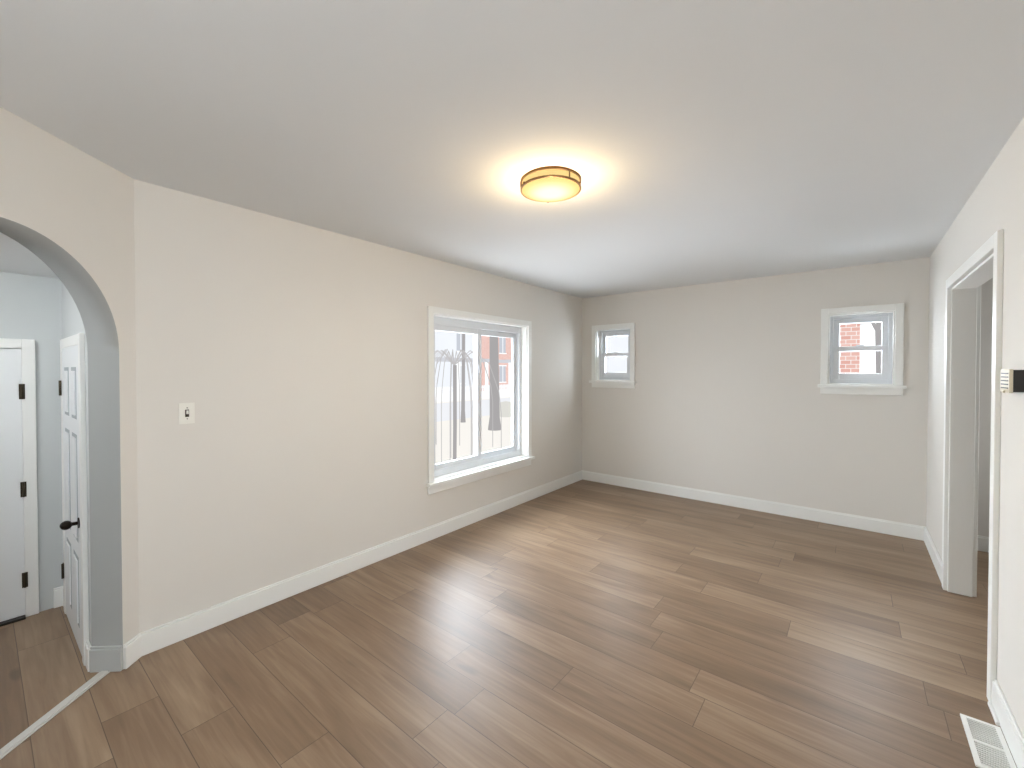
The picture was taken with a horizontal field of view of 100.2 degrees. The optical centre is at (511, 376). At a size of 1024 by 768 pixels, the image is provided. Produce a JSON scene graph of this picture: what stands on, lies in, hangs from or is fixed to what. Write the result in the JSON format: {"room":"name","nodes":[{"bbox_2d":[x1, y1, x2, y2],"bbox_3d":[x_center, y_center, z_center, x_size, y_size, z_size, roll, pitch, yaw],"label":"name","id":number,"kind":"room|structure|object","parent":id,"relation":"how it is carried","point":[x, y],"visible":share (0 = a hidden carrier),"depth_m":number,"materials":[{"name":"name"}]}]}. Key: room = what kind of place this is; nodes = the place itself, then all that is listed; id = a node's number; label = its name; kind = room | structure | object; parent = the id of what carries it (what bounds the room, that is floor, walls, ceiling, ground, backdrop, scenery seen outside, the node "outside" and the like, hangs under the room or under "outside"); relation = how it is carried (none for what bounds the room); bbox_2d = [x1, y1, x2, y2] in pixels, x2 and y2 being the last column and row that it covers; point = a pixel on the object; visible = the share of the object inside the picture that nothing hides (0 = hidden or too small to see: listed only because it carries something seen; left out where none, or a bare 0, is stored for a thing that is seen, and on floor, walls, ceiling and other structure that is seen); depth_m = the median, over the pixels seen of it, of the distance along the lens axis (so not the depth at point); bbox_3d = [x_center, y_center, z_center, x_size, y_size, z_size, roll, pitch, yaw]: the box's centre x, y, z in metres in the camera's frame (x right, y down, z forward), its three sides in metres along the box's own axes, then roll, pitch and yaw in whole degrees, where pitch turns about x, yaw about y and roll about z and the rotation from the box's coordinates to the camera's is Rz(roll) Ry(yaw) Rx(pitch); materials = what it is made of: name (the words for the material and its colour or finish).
{"room":"empty living room","nodes":[
{"label":"empty living room","id":0,"kind":"room"},
{"bbox_2d":[0,232,58,278],"bbox_3d":[-2.394,-0.863,1.256,2.695,0.550,1.834,1,1,39],"label":"ceiling","id":1,"kind":"structure","parent":0,"point":[16,257],"depth_m":2.24,"materials":[{"name":"paint"}]},
{"bbox_2d":[0,272,62,611],"bbox_3d":[-3.344,0.220,2.122,0.150,2.440,1.939,1,1,39],"label":"wall","id":2,"kind":"structure","parent":0,"point":[30,306],"depth_m":2.62,"materials":[{"name":"paint"}]},
{"bbox_2d":[0,349,27,626],"bbox_3d":[-3.127,0.642,2.211,0.083,1.595,0.822,1,1,39],"label":"entry door","id":3,"kind":"structure","parent":2,"relation":"in","point":[13,573],"depth_m":2.50,"materials":[{"name":"white paint"}]},
{"bbox_2d":[0,338,38,616],"bbox_3d":[-3.156,0.612,2.226,0.020,1.655,0.920,1,1,39],"label":"door frame","id":4,"kind":"structure","parent":2,"relation":"attached to","point":[27,346],"depth_m":2.56,"materials":[{"name":"white paint"}]},
{"bbox_2d":[53,586,62,607],"bbox_3d":[-2.817,1.372,2.666,0.015,0.122,0.055,1,1,39],"label":"baseboard","id":5,"kind":"structure","parent":2,"relation":"attached to","point":[57,596],"depth_m":2.66,"materials":[{"name":"white paint"}]},
{"bbox_2d":[0,107,138,647],"bbox_3d":[-1.913,0.237,0.900,0.145,2.440,2.568,0,1,-3],"label":"wall","id":6,"kind":"structure","parent":0,"point":[67,214],"depth_m":2.07,"materials":[{"name":"paint"}]},
{"bbox_2d":[123,633,141,668],"bbox_3d":[-1.839,1.395,1.021,0.015,0.122,2.368,0,1,-3],"label":"baseboard","id":7,"kind":"structure","parent":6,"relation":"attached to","point":[132,650],"depth_m":2.14,"materials":[{"name":"white paint"}]},
{"bbox_2d":[61,282,91,645],"bbox_3d":[-2.420,0.215,2.478,1.150,2.440,0.171,1,1,39],"label":"wall","id":8,"kind":"structure","parent":0,"point":[72,322],"depth_m":2.14,"materials":[{"name":"paint"}]},
{"bbox_2d":[59,345,81,654],"bbox_3d":[-2.454,0.633,2.346,0.690,1.592,0.084,1,1,39],"label":"closet door","id":9,"kind":"structure","parent":8,"relation":"in","point":[70,525],"depth_m":2.31,"materials":[{"name":"white paint"}]},
{"bbox_2d":[60,333,88,665],"bbox_3d":[-2.425,0.610,2.365,0.780,1.655,0.020,1,1,39],"label":"trim","id":10,"kind":"structure","parent":8,"relation":"attached to","point":[78,339],"depth_m":2.13,"materials":[{"name":"white paint"}]},
{"bbox_2d":[63,594,91,671],"bbox_3d":[-2.435,1.376,2.387,0.959,0.122,0.015,1,1,39],"label":"baseboard","id":11,"kind":"structure","parent":8,"relation":"attached to","point":[87,646],"depth_m":2.10,"materials":[{"name":"white paint"}]},
{"bbox_2d":[89,645,122,672],"bbox_3d":[-1.983,1.380,2.091,0.145,0.122,0.015,0,1,-3],"label":"baseboard","id":12,"kind":"object","parent":8,"relation":"attached to","point":[106,658],"visible":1,"depth_m":2.08,"materials":[{"name":"white wood"}]},
{"bbox_2d":[134,179,581,632],"bbox_3d":[-0.501,0.193,4.120,0.200,2.440,4.790,1,1,39],"label":"wall","id":13,"kind":"structure","parent":0,"point":[288,358],"depth_m":2.77,"materials":[{"name":"paint"}]},
{"bbox_2d":[179,403,194,423],"bbox_3d":[-1.780,0.202,2.345,0.016,0.114,0.070,1,1,39],"label":"switch plate","id":14,"kind":"object","parent":13,"relation":"attached to","point":[186,413],"visible":1,"depth_m":2.34,"materials":[{"name":"white plastic"}]},
{"bbox_2d":[140,470,581,655],"bbox_3d":[-0.479,1.353,3.991,0.015,0.122,4.590,1,1,39],"label":"baseboard","id":15,"kind":"structure","parent":13,"relation":"attached to","point":[173,631],"depth_m":2.91,"materials":[{"name":"white paint"}]},
{"bbox_2d":[426,306,534,494],"bbox_3d":[-0.268,0.198,4.267,0.130,1.621,1.536,1,1,39],"label":"window","id":16,"kind":"structure","parent":13,"relation":"in","point":[434,485],"depth_m":4.21,"materials":[{"name":"white paint"}]},
{"bbox_2d":[434,316,520,476],"bbox_3d":[-0.349,0.177,4.331,0.084,1.465,1.380,1,1,39],"label":"slider","id":17,"kind":"object","parent":16,"relation":"attached to","point":[477,330],"visible":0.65,"depth_m":4.33,"materials":[{"name":"white plastic"}]},
{"bbox_2d":[0,479,1016,767],"bbox_3d":[0.779,1.504,1.895,6.900,0.120,6.700,1,1,39],"label":"floor","id":18,"kind":"structure","parent":0,"point":[582,623],"depth_m":2.15,"materials":[{"name":"laminate"}]},
{"bbox_2d":[0,671,109,759],"bbox_3d":[-1.954,1.444,1.610,0.049,0.008,0.970,0,1,-3],"label":"threshold strip","id":19,"kind":"object","parent":18,"relation":"on","point":[14,743],"visible":1,"depth_m":1.81,"materials":[{"name":"white"}]},
{"bbox_2d":[960,713,1016,767],"bbox_3d":[1.862,1.443,1.672,0.115,0.007,0.305,1,1,39],"label":"floor vent","id":20,"kind":"object","parent":18,"relation":"in","point":[988,745],"visible":1,"depth_m":1.67,"materials":[{"name":"white metal"}]},
{"bbox_2d":[0,0,1023,297],"bbox_3d":[1.150,-1.067,1.562,5.950,0.150,6.700,1,1,39],"label":"ceiling","id":21,"kind":"structure","parent":0,"point":[692,142],"depth_m":1.64,"materials":[{"name":"paint"}]},
{"bbox_2d":[520,166,580,202],"bbox_3d":[0.199,-0.964,2.169,0.316,0.073,0.308,1,1,39],"label":"flush-mount light fixture","id":22,"kind":"object","parent":21,"relation":"attached to","point":[547,184],"visible":1,"depth_m":2.09,"materials":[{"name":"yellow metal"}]},
{"bbox_2d":[582,257,992,536],"bbox_3d":[3.178,0.193,4.120,5.950,2.440,0.200,1,1,39],"label":"wall","id":23,"kind":"structure","parent":0,"point":[725,396],"depth_m":4.41,"materials":[{"name":"paint"}]},
{"bbox_2d":[589,323,635,387],"bbox_3d":[1.326,-0.261,5.528,0.630,0.813,0.210,1,1,39],"label":"window","id":24,"kind":"structure","parent":23,"relation":"in","point":[603,355],"depth_m":5.56,"materials":[{"name":"white plastic"}]},
{"bbox_2d":[582,470,988,551],"bbox_3d":[3.130,1.353,4.037,5.600,0.122,0.015,1,1,39],"label":"baseboard","id":25,"kind":"structure","parent":23,"relation":"attached to","point":[911,531],"depth_m":4.36,"materials":[{"name":"white paint"}]},
{"bbox_2d":[818,303,905,395],"bbox_3d":[3.248,-0.239,3.994,0.630,0.813,0.210,1,1,39],"label":"window","id":26,"kind":"structure","parent":23,"relation":"in","point":[885,347],"depth_m":3.96,"materials":[{"name":"white plastic"}]},
{"bbox_2d":[926,117,1023,737],"bbox_3d":[1.637,0.234,1.160,0.115,2.440,6.350,1,1,39],"label":"wall","id":27,"kind":"structure","parent":0,"point":[993,204],"depth_m":1.80,"materials":[{"name":"paint"}]},
{"bbox_2d":[942,230,1003,702],"bbox_3d":[2.572,0.399,2.335,0.155,2.077,1.324,1,1,39],"label":"door frame","id":28,"kind":"structure","parent":27,"relation":"attached to","point":[961,418],"depth_m":2.77,"materials":[{"name":"white paint"}]},
{"bbox_2d":[924,527,1023,767],"bbox_3d":[1.581,1.392,1.220,0.027,0.122,6.350,1,1,39],"label":"baseboard","id":29,"kind":"structure","parent":27,"relation":"attached to","point":[1002,715],"depth_m":1.74,"materials":[{"name":"white paint"}]},
{"bbox_2d":[1000,369,1023,392],"bbox_3d":[1.933,0.018,1.657,0.046,0.092,0.126,1,1,39],"label":"thermostat","id":30,"kind":"object","parent":27,"relation":"attached to","point":[1011,380],"visible":1,"depth_m":1.61,"materials":[{"name":"beige plastic"}]},
{"label":"outside","id":31,"kind":"structure","parent":0,"visible":0},
{"bbox_2d":[435,397,510,463],"bbox_3d":[-1.480,1.946,26.803,110.000,0.200,100.000,1,1,39],"label":"ground","id":32,"kind":"structure","parent":31,"point":[463,450],"depth_m":14.17,"materials":[{"name":"white snow"}]},
{"bbox_2d":[435,331,489,401],"bbox_3d":[-8.263,-2.684,35.353,11.350,8.780,8.500,1,1,39],"label":"house","id":33,"kind":"structure","parent":32,"relation":"on","point":[443,340],"depth_m":33.61,"materials":[{"name":"white"}]},
{"bbox_2d":[435,384,510,402],"bbox_3d":[1.312,1.159,37.359,0.100,1.080,40.000,1,1,39],"label":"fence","id":34,"kind":"object","parent":32,"relation":"on","point":[504,390],"depth_m":32.80,"materials":[{"name":"white"}]},
{"bbox_2d":[435,398,510,421],"bbox_3d":[-1.480,1.836,26.801,7.600,0.020,100.000,1,1,39],"label":"street","id":35,"kind":"structure","parent":32,"relation":"on","point":[485,407],"depth_m":24.10,"materials":[{"name":"white"}]},
{"bbox_2d":[481,335,510,390],"bbox_3d":[-1.837,-2.796,43.401,11.350,8.780,9.900,1,1,39],"label":"brick building","id":36,"kind":"structure","parent":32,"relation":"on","point":[505,362],"depth_m":38.37,"materials":[{"name":"red brick"}]},
{"bbox_2d":[499,401,510,416],"bbox_3d":[-1.424,1.535,19.013,1.600,1.050,12.246,1,1,39],"label":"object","id":37,"kind":"object","parent":32,"relation":"on","point":[506,408],"depth_m":20.15,"materials":[{"name":"white"}]},
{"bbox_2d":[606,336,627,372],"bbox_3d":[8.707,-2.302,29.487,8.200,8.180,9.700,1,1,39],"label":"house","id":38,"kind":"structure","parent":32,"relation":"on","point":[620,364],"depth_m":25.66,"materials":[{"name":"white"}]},
{"bbox_2d":[435,322,881,461],"bbox_3d":[2.824,-4.918,14.394,17.638,13.873,16.544,1,1,39],"label":"trees","id":39,"kind":"object","parent":32,"relation":"on","point":[494,419],"depth_m":14.46,"materials":[{"name":"grey plant"}]},
{"bbox_2d":[839,323,867,372],"bbox_3d":[6.132,-0.222,9.434,2.730,4.580,6.200,1,1,39],"label":"building","id":40,"kind":"structure","parent":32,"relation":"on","point":[852,360],"depth_m":6.51,"materials":[{"name":"red brick"}]}
]}

